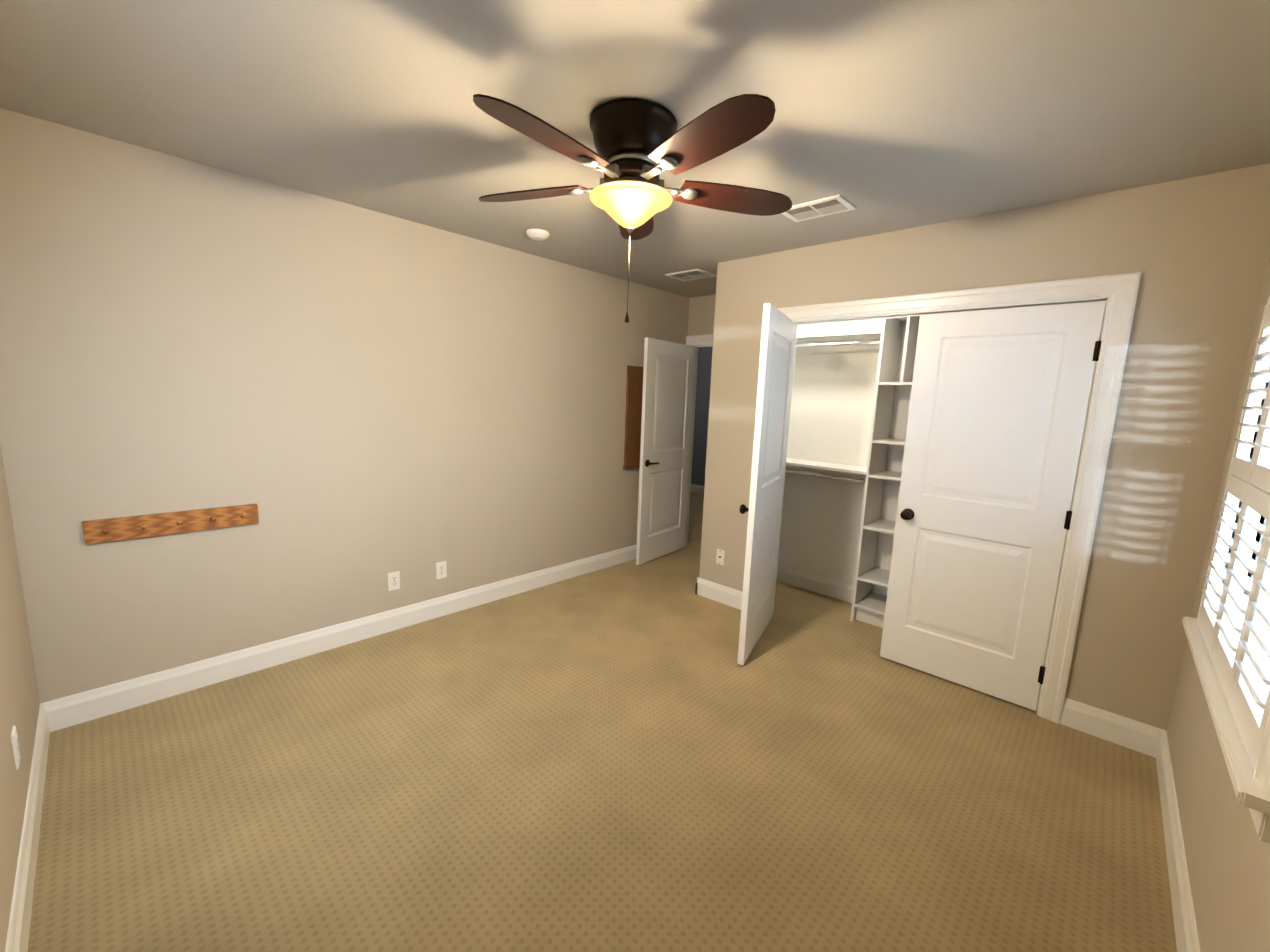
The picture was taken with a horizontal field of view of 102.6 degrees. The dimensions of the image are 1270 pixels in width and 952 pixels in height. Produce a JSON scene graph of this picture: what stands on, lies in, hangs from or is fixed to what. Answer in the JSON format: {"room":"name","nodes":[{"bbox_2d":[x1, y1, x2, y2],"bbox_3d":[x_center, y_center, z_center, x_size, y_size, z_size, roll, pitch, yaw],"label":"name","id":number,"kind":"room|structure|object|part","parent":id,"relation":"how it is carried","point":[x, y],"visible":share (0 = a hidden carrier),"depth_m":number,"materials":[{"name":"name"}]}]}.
{"room":"empty bedroom","nodes":[
{"label":"empty bedroom","id":0,"kind":"room"},
{"bbox_2d":[0,444,39,951],"bbox_3d":[-1.211,0.112,0.743,3.614,2.491,0.100,10,12,42],"label":"wall","id":1,"kind":"structure","parent":0,"point":[19,702],"depth_m":1.70,"materials":[{"name":"paint"}]},
{"bbox_2d":[11,725,20,769],"bbox_3d":[-1.938,0.850,1.596,0.070,0.115,0.008,10,12,42],"label":"electrical outlet","id":2,"kind":"object","parent":1,"relation":"attached to","point":[15,747],"visible":1,"depth_m":1.58,"materials":[{"name":"white plastic"}]},
{"bbox_2d":[5,700,56,951],"bbox_3d":[-1.241,1.266,0.987,3.484,0.135,0.016,10,12,42],"label":"baseboard","id":3,"kind":"structure","parent":1,"relation":"attached to","point":[17,940],"depth_m":1.57,"materials":[{"name":"white wood"}]},
{"bbox_2d":[0,108,689,702],"bbox_3d":[-1.074,-0.316,3.560,0.100,2.491,4.433,10,12,42],"label":"wall","id":4,"kind":"structure","parent":0,"point":[356,404],"depth_m":2.62,"materials":[{"name":"paint"}]},
{"bbox_2d":[82,504,258,544],"bbox_3d":[-2.137,0.223,2.387,0.078,0.100,0.612,10,12,42],"label":"hanging rail","id":5,"kind":"object","parent":4,"relation":"attached to","point":[116,529],"visible":1,"depth_m":2.37,"materials":[{"name":"brown wood"}]},
{"bbox_2d":[53,544,636,729],"bbox_3d":[-1.048,0.852,3.730,0.016,0.135,4.315,10,12,42],"label":"baseboard","id":6,"kind":"structure","parent":4,"relation":"attached to","point":[157,686],"depth_m":2.82,"materials":[{"name":"white wood"}]},
{"bbox_2d":[388,571,399,590],"bbox_3d":[-1.513,0.659,3.197,0.008,0.115,0.070,10,12,42],"label":"electrical outlet","id":7,"kind":"object","parent":4,"relation":"attached to","point":[393,580],"visible":1,"depth_m":3.19,"materials":[{"name":"white plastic"}]},
{"bbox_2d":[436,561,446,578],"bbox_3d":[-1.300,0.633,3.421,0.008,0.115,0.070,10,12,42],"label":"electrical outlet","id":8,"kind":"object","parent":4,"relation":"attached to","point":[441,569],"visible":1,"depth_m":3.42,"materials":[{"name":"white plastic"}]},
{"bbox_2d":[623,365,643,468],"bbox_3d":[0.067,-0.530,4.643,0.039,0.910,0.420,10,12,42],"label":"wood board","id":9,"kind":"object","parent":4,"relation":"attached to","point":[634,392],"visible":0.43,"depth_m":4.56,"materials":[{"name":"brown wood"}]},
{"bbox_2d":[636,337,695,564],"bbox_3d":[0.303,-0.224,4.801,0.145,2.012,0.806,9,11,37],"label":"entry door","id":10,"kind":"structure","parent":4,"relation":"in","point":[667,396],"depth_m":4.74,"materials":[{"name":"white wood"}]},
{"bbox_3d":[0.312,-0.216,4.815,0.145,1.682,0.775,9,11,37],"label":"handle","id":11,"kind":"part","parent":10,"relation":"part of","materials":[{"name":"black metal"}]},
{"bbox_2d":[27,492,1176,951],"bbox_3d":[0.050,0.876,4.548,6.714,0.080,7.200,10,12,42],"label":"floor","id":12,"kind":"structure","parent":0,"point":[629,756],"depth_m":1.92,"materials":[{"name":"carpet"}]},
{"bbox_2d":[785,316,919,627],"bbox_3d":[1.918,0.006,3.394,2.461,2.130,0.353,10,12,42],"label":"closet shelving","id":13,"kind":"object","parent":12,"relation":"on","point":[893,342],"visible":0.33,"depth_m":3.60,"materials":[{"name":"white wood"}]},
{"bbox_2d":[0,0,1269,297],"bbox_3d":[0.146,-1.663,4.157,6.714,0.080,7.200,10,12,42],"label":"ceiling","id":14,"kind":"structure","parent":0,"point":[896,114],"depth_m":1.67,"materials":[{"name":"paint"}]},
{"bbox_2d":[526,229,548,240],"bbox_3d":[-0.594,-1.470,3.111,0.140,0.038,0.140,10,12,42],"label":"smoke detector","id":15,"kind":"object","parent":14,"relation":"attached to","point":[538,234],"visible":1,"depth_m":3.07,"materials":[{"name":"white plastic"}]},
{"bbox_2d":[473,94,791,322],"bbox_3d":[-0.035,-0.920,1.839,1.256,0.696,1.228,10,12,42],"label":"ceiling fan","id":16,"kind":"object","parent":14,"relation":"hanging from","point":[640,145],"visible":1,"depth_m":1.73,"materials":[{"name":"brown wood"}]},
{"bbox_3d":[-0.024,-0.750,1.908,0.030,0.340,0.030,10,12,42],"label":"chain","id":17,"kind":"part","parent":16,"relation":"part of","materials":[{"name":"silver metal"}]},
{"bbox_3d":[-0.016,-0.970,1.874,0.304,0.109,0.304,10,12,42],"label":"lamp shade","id":18,"kind":"part","parent":16,"relation":"part of","materials":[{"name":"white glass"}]},
{"bbox_2d":[665,269,716,280],"bbox_3d":[0.440,-1.586,4.026,0.320,0.010,0.250,10,12,42],"label":"ceiling vent","id":19,"kind":"object","parent":14,"relation":"in","point":[693,274],"visible":1,"depth_m":4.00,"materials":[{"name":"white plastic"}]},
{"bbox_2d":[781,194,855,221],"bbox_3d":[0.914,-1.343,2.567,0.320,0.010,0.210,10,12,42],"label":"ceiling vent","id":20,"kind":"object","parent":14,"relation":"in","point":[831,205],"visible":0.94,"depth_m":2.54,"materials":[{"name":"white plastic"}]},
{"bbox_2d":[688,294,715,335],"bbox_3d":[0.704,-0.469,4.991,6.714,2.491,0.100,10,12,42],"label":"wall","id":21,"kind":"structure","parent":0,"point":[701,315],"depth_m":4.86,"materials":[{"name":"paint"}]},
{"bbox_2d":[685,334,713,546],"bbox_3d":[0.848,-0.264,4.878,0.992,2.131,0.146,10,12,42],"label":"door frame","id":22,"kind":"structure","parent":21,"relation":"attached to","point":[698,341],"depth_m":5.07,"materials":[{"name":"white wood"}]},
{"bbox_2d":[691,347,712,485],"bbox_3d":[1.693,-0.848,7.698,4.400,2.491,0.100,10,12,42],"label":"wall","id":23,"kind":"structure","parent":0,"point":[704,367],"depth_m":8.20,"materials":[{"name":"paint"}]},
{"bbox_2d":[691,484,704,493],"bbox_3d":[1.609,0.320,7.835,4.200,0.135,0.016,10,12,42],"label":"baseboard","id":24,"kind":"structure","parent":23,"relation":"attached to","point":[699,489],"depth_m":8.37,"materials":[{"name":"white"}]},
{"bbox_2d":[778,319,882,585],"bbox_3d":[2.093,-0.193,3.543,2.471,2.491,0.133,10,12,42],"label":"wall","id":25,"kind":"structure","parent":0,"point":[832,403],"depth_m":4.00,"materials":[{"name":"paint"}]},
{"bbox_2d":[776,565,853,602],"bbox_3d":[1.997,0.976,3.669,2.471,0.135,0.016,10,12,42],"label":"baseboard","id":26,"kind":"structure","parent":25,"relation":"attached to","point":[831,588],"depth_m":4.15,"materials":[{"name":"white wood"}]},
{"bbox_2d":[699,163,1269,730],"bbox_3d":[1.515,-0.133,3.007,2.571,2.491,0.100,10,12,42],"label":"wall","id":27,"kind":"structure","parent":0,"point":[1193,251],"depth_m":2.29,"materials":[{"name":"paint"}]},
{"bbox_2d":[697,577,742,609],"bbox_3d":[0.687,0.901,3.834,0.489,0.135,0.016,10,12,42],"label":"baseboard","id":28,"kind":"structure","parent":27,"relation":"attached to","point":[725,595],"depth_m":3.87,"materials":[{"name":"white wood"}]},
{"bbox_2d":[716,549,724,564],"bbox_3d":[0.642,0.612,3.843,0.070,0.115,0.014,10,12,42],"label":"outlet","id":29,"kind":"object","parent":27,"relation":"attached to","point":[720,555],"visible":1,"depth_m":3.84,"materials":[{"name":"white plastic"}]},
{"bbox_2d":[737,303,796,664],"bbox_3d":[0.795,0.049,3.146,0.099,2.012,0.770,7,10,27],"label":"closet door","id":30,"kind":"structure","parent":27,"relation":"in","point":[776,360],"depth_m":2.99,"materials":[{"name":"white wood"}]},
{"bbox_3d":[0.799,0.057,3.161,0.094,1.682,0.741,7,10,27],"label":"knob","id":31,"kind":"part","parent":30,"relation":"part of","materials":[{"name":"black metal"}]},
{"bbox_2d":[773,272,1140,723],"bbox_3d":[1.564,0.055,2.982,1.716,2.131,0.146,10,12,42],"label":"trim","id":32,"kind":"structure","parent":27,"relation":"attached to","point":[1117,293],"depth_m":2.43,"materials":[{"name":"white wood"}]},
{"bbox_2d":[880,301,1105,710],"bbox_3d":[1.802,0.158,2.685,0.770,2.012,0.099,10,12,42],"label":"closet door","id":33,"kind":"structure","parent":27,"relation":"in","point":[998,407],"depth_m":2.66,"materials":[{"name":"white wood"}]},
{"bbox_2d":[1060,698,1156,754],"bbox_3d":[2.225,1.179,2.406,0.317,0.135,0.016,10,12,42],"label":"baseboard","id":34,"kind":"structure","parent":27,"relation":"attached to","point":[1114,728],"depth_m":2.39,"materials":[{"name":"white wood"}]},
{"bbox_2d":[1167,252,1269,951],"bbox_3d":[1.586,0.154,1.159,0.100,2.491,4.333,10,12,42],"label":"wall","id":35,"kind":"structure","parent":0,"point":[1227,851],"depth_m":1.45,"materials":[{"name":"paint"}]},
{"bbox_2d":[1149,728,1199,951],"bbox_3d":[1.199,1.348,1.061,0.016,0.135,3.397,10,12,42],"label":"baseboard","id":36,"kind":"structure","parent":35,"relation":"attached to","point":[1186,934],"depth_m":1.69,"materials":[{"name":"white wood"}]},
{"bbox_2d":[1182,296,1269,843],"bbox_3d":[1.737,0.069,1.351,0.162,1.272,1.257,10,12,42],"label":"window","id":37,"kind":"structure","parent":35,"relation":"in","point":[1251,789],"depth_m":1.19,"materials":[{"name":"white wood"}]},
{"bbox_2d":[1197,306,1269,771],"bbox_3d":[1.711,0.040,1.372,0.058,1.109,1.080,10,12,42],"label":"window shutters","id":38,"kind":"object","parent":37,"relation":"attached to","point":[1233,623],"visible":1,"depth_m":1.46,"materials":[{"name":"white wood"}]}
]}

